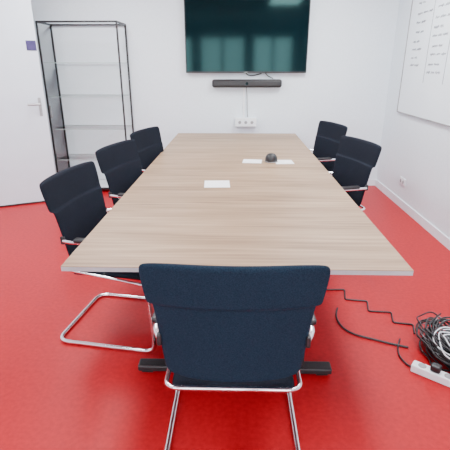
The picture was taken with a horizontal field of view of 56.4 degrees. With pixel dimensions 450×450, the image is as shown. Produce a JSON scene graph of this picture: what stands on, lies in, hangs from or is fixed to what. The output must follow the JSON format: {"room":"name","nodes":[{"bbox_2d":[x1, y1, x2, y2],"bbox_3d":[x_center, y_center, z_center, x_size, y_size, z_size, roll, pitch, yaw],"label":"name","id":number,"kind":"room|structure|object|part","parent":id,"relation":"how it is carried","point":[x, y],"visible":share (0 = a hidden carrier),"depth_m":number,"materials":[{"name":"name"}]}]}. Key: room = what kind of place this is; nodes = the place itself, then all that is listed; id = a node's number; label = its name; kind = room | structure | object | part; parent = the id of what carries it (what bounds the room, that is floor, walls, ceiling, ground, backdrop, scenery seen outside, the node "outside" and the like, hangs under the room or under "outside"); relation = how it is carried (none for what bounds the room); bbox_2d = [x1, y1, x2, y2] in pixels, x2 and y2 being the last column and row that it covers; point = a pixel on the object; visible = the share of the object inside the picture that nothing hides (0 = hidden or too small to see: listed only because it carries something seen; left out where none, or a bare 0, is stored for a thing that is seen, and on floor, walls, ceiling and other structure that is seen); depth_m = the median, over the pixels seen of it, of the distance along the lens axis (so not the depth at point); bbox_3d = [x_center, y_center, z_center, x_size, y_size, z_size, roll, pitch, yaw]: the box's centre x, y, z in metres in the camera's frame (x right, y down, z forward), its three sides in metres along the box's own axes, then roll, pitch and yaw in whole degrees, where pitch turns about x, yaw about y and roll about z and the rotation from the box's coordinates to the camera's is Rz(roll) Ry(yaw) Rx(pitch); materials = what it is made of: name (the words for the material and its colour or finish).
{"room":"meeting room","nodes":[
{"label":"meeting room","id":0,"kind":"room"},
{"bbox_2d":[31,0,399,178],"bbox_3d":[-1.337,-1.922,5.510,7.170,2.800,0.150,1,21,1],"label":"wall","id":1,"kind":"structure","parent":0,"point":[345,81],"depth_m":5.42,"materials":[{"name":"paint"}]},
{"bbox_2d":[99,177,375,185],"bbox_3d":[-0.414,-0.616,5.889,5.020,0.090,0.014,1,21,1],"label":"baseboard","id":2,"kind":"structure","parent":1,"relation":"attached to","point":[371,182],"depth_m":5.83,"materials":[{"name":"white"}]},
{"bbox_2d":[243,88,247,117],"bbox_3d":[0.269,-1.600,5.492,0.073,0.391,0.019,3,21,8],"label":"duct","id":3,"kind":"object","parent":1,"relation":"attached to","point":[243,88],"visible":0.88,"depth_m":5.49,"materials":[{"name":"white plastic"}]},
{"bbox_2d":[235,118,256,126],"bbox_3d":[0.275,-1.360,5.552,0.280,0.110,0.080,1,21,1],"label":"power outlet","id":4,"kind":"object","parent":1,"relation":"attached to","point":[236,119],"visible":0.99,"depth_m":5.51,"materials":[{"name":"white plastic"}]},
{"bbox_2d":[212,79,281,87],"bbox_3d":[0.279,-1.808,5.364,0.890,0.100,0.116,1,21,1],"label":"soundbar","id":5,"kind":"object","parent":1,"relation":"attached to","point":[216,83],"visible":1,"depth_m":5.33,"materials":[{"name":"black plastic"}]},
{"bbox_2d":[184,0,310,78],"bbox_3d":[0.265,-2.306,5.198,1.520,0.940,0.074,1,21,1],"label":"wall-mounted television","id":6,"kind":"object","parent":1,"relation":"attached to","point":[222,36],"visible":1,"depth_m":5.16,"materials":[{"name":"black glass"}]},
{"bbox_2d":[0,186,449,449],"bbox_3d":[-1.449,0.896,2.156,7.170,0.100,8.420,1,21,1],"label":"floor","id":7,"kind":"structure","parent":0,"point":[55,394],"depth_m":2.29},
{"bbox_2d":[35,20,133,188],"bbox_3d":[-1.705,-1.458,5.359,0.949,2.040,0.440,1,21,1],"label":"glass display cabinet","id":8,"kind":"object","parent":7,"relation":"on","point":[103,183],"visible":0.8,"depth_m":5.20,"materials":[{"name":"clear glass"},{"name":"black metal"}]},
{"bbox_3d":[-1.705,-0.556,5.710,0.910,0.020,0.380,1,21,1],"label":"panel","id":9,"kind":"part","parent":8,"relation":"part of","materials":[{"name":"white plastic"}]},
{"bbox_2d":[39,161,156,352],"bbox_3d":[-0.650,0.162,2.553,0.639,0.990,0.604,4,21,10],"label":"chair","id":10,"kind":"object","parent":7,"relation":"on","point":[74,195],"visible":0.53,"depth_m":2.44,"materials":[{"name":"black fabric"}]},
{"bbox_3d":[-0.873,-0.079,2.506,0.150,0.507,0.600,4,21,10],"label":"backrest","id":11,"kind":"part","parent":10,"relation":"part of","materials":[{"name":"black fabric"}]},
{"bbox_3d":[-0.626,0.202,2.563,0.510,0.064,0.576,4,21,10],"label":"seat frame","id":12,"kind":"part","parent":10,"relation":"part of","materials":[{"name":"silver metal"}]},
{"bbox_3d":[-0.607,0.208,2.562,0.460,0.056,0.470,4,21,10],"label":"seat","id":13,"kind":"part","parent":10,"relation":"part of","materials":[{"name":"black fabric"}]},
{"bbox_3d":[-0.650,0.309,2.608,0.639,0.676,0.585,4,21,10],"label":"cantilever frame","id":14,"kind":"part","parent":10,"relation":"part of","materials":[{"name":"silver metal"}]},
{"bbox_2d":[95,139,142,204],"bbox_3d":[-0.591,-0.135,3.338,0.639,0.990,0.604,6,22,15],"label":"chair","id":15,"kind":"object","parent":7,"relation":"on","point":[120,163],"visible":0.49,"depth_m":3.25,"materials":[{"name":"black fabric"}]},
{"bbox_2d":[130,126,163,172],"bbox_3d":[-0.515,-0.417,4.085,0.639,0.990,0.604,6,22,15],"label":"chair","id":16,"kind":"object","parent":7,"relation":"on","point":[149,143],"visible":0.3,"depth_m":4.02,"materials":[{"name":"black fabric"}]},
{"bbox_2d":[138,263,330,449],"bbox_3d":[0.034,0.487,1.693,0.604,0.990,0.639,1,21,1],"label":"chair","id":17,"kind":"object","parent":7,"relation":"on","point":[217,328],"visible":1,"depth_m":1.38,"materials":[{"name":"blue fabric"}]},
{"bbox_3d":[0.036,0.515,1.750,0.470,0.056,0.460,1,21,1],"label":"seat","id":18,"kind":"part","parent":17,"relation":"part of","materials":[{"name":"black fabric"}]},
{"bbox_3d":[0.035,0.517,1.730,0.576,0.064,0.510,1,21,1],"label":"seat frame","id":19,"kind":"part","parent":17,"relation":"part of","materials":[{"name":"silver metal"}]},
{"bbox_3d":[0.034,0.634,1.748,0.585,0.676,0.639,1,21,1],"label":"cantilever frame","id":20,"kind":"part","parent":17,"relation":"part of","materials":[{"name":"silver metal"}]},
{"bbox_3d":[0.028,0.340,1.395,0.600,0.507,0.150,1,21,1],"label":"backrest","id":21,"kind":"part","parent":17,"relation":"part of","materials":[{"name":"blue fabric"}]},
{"bbox_2d":[61,133,413,374],"bbox_3d":[0.097,-0.153,3.744,1.512,0.740,3.880,1,21,1],"label":"conference table","id":22,"kind":"object","parent":7,"relation":"on","point":[269,214],"visible":0.92,"depth_m":2.36,"materials":[{"name":"brown wood"}]},
{"bbox_2d":[204,180,229,187],"bbox_3d":[-0.059,-0.301,3.085,0.185,0.002,0.190,0,21,-1],"label":"paper sheet","id":23,"kind":"object","parent":22,"relation":"on","point":[224,183],"visible":1,"depth_m":3.07,"materials":[{"name":"white paper"}]},
{"bbox_3d":[0.051,0.458,2.161,1.200,0.716,0.070,1,21,1],"label":"leg frame","id":24,"kind":"part","parent":22,"relation":"part of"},
{"bbox_2d":[242,159,261,163],"bbox_3d":[0.248,-0.579,3.816,0.170,0.004,0.150,3,21,7],"label":"notepad","id":25,"kind":"object","parent":22,"relation":"on","point":[244,160],"visible":1,"depth_m":3.80,"materials":[{"name":"paper"}]},
{"bbox_2d":[265,153,277,162],"bbox_3d":[0.417,-0.608,3.790,0.122,0.077,0.126,1,21,1],"label":"speaker","id":26,"kind":"object","parent":22,"relation":"on","point":[270,157],"visible":1,"depth_m":3.75},
{"bbox_2d":[276,160,293,163],"bbox_3d":[0.532,-0.569,3.790,0.160,0.004,0.160,0,21,-1],"label":"notepad","id":27,"kind":"object","parent":22,"relation":"on","point":[279,161],"visible":0.86,"depth_m":3.76,"materials":[{"name":"paper"}]},
{"bbox_2d":[309,121,347,170],"bbox_3d":[0.894,-0.587,4.536,0.639,0.990,0.604,-6,21,-14],"label":"chair","id":28,"kind":"object","parent":7,"relation":"on","point":[328,135],"visible":0.41,"depth_m":4.48,"materials":[{"name":"black fabric"}]},
{"bbox_3d":[0.894,-0.441,4.592,0.639,0.676,0.585,-6,21,-14],"label":"cantilever frame","id":29,"kind":"part","parent":28,"relation":"part of","materials":[{"name":"silver metal"}]},
{"bbox_2d":[328,136,381,210],"bbox_3d":[0.855,-0.206,3.527,0.639,0.990,0.604,-6,21,-14],"label":"chair","id":30,"kind":"object","parent":7,"relation":"on","point":[355,159],"visible":0.49,"depth_m":3.44,"materials":[{"name":"black fabric"}]},
{"bbox_3d":[0.855,-0.059,3.582,0.639,0.676,0.585,-6,21,-14],"label":"cantilever frame","id":31,"kind":"part","parent":30,"relation":"part of","materials":[{"name":"silver metal"}]},
{"bbox_2d":[327,289,414,366],"bbox_3d":[0.929,0.619,2.727,0.416,0.013,0.929,-15,25,-34],"label":"cable","id":32,"kind":"object","parent":7,"relation":"on","point":[345,298],"visible":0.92,"depth_m":2.66,"materials":[{"name":"black plastic"}]},
{"bbox_2d":[410,360,449,386],"bbox_3d":[1.168,0.790,2.174,0.380,0.085,0.056,16,26,37],"label":"power strip","id":33,"kind":"object","parent":7,"relation":"on","point":[433,372],"visible":1,"depth_m":2.21,"materials":[{"name":"white plastic"}]},
{"bbox_2d":[418,363,426,367],"bbox_3d":[1.060,0.756,2.256,0.042,0.002,0.042,16,26,37],"label":"outlet","id":34,"kind":"object","parent":33,"relation":"attached to","point":[420,365],"depth_m":2.26,"materials":[{"name":"white plastic"}]},
{"bbox_2d":[415,311,449,371],"bbox_3d":[1.265,0.667,2.390,0.290,0.157,0.525,1,21,1],"label":"pile","id":35,"kind":"object","parent":7,"relation":"on","point":[437,344],"visible":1,"depth_m":2.40,"materials":[{"name":"black plastic"}]},
{"bbox_2d":[376,0,449,237],"bbox_3d":[2.059,-0.427,1.554,0.150,2.800,8.120,1,21,1],"label":"wall","id":36,"kind":"structure","parent":0,"point":[417,150],"depth_m":4.64,"materials":[{"name":"paint"}]},
{"bbox_2d":[399,176,405,185],"bbox_3d":[2.062,-0.508,4.881,0.016,0.080,0.160,1,21,1],"label":"wall socket","id":37,"kind":"object","parent":36,"relation":"attached to","point":[402,181],"visible":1,"depth_m":4.86,"materials":[{"name":"white plastic"}]},
{"bbox_2d":[375,179,449,249],"bbox_3d":[1.977,0.842,2.029,0.014,0.090,8.106,1,21,1],"label":"baseboard","id":38,"kind":"structure","parent":36,"relation":"attached to","point":[441,237],"depth_m":4.48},
{"bbox_2d":[397,0,449,126],"bbox_3d":[2.040,-1.556,3.780,0.024,1.264,2.220,1,21,1],"label":"whiteboard","id":39,"kind":"object","parent":36,"relation":"attached to","point":[424,92],"visible":1,"depth_m":4.24,"materials":[{"name":"ceramic"}]},
{"bbox_3d":[-3.109,-0.477,1.686,0.150,2.800,8.120,1,21,1],"label":"wall","id":40,"kind":"structure","parent":0,"visible":0},
{"bbox_2d":[0,0,55,206],"bbox_3d":[-2.480,-1.355,4.595,0.948,2.374,0.045,-9,23,-23],"label":"door","id":41,"kind":"structure","parent":40,"relation":"attached to","point":[26,153],"depth_m":4.72,"materials":[{"name":"paint"}]},
{"bbox_3d":[-2.474,-0.244,4.994,0.943,0.014,0.004,-9,23,-23],"label":"seal strip","id":42,"kind":"part","parent":41,"relation":"part of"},
{"bbox_2d":[25,40,36,50],"bbox_3d":[-2.095,-1.940,4.539,0.100,0.100,0.005,-9,23,-23],"label":"room sign","id":43,"kind":"object","parent":41,"relation":"attached to","point":[30,45],"visible":1,"depth_m":4.54,"materials":[{"name":"purple plastic"}]},
{"bbox_2d":[38,98,42,115],"bbox_3d":[-2.095,-1.341,4.765,0.030,0.200,0.006,-9,23,-23],"label":"plate","id":44,"kind":"object","parent":41,"relation":"attached to","point":[39,99],"visible":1,"depth_m":4.76,"materials":[{"name":"grey metal"}]}
]}

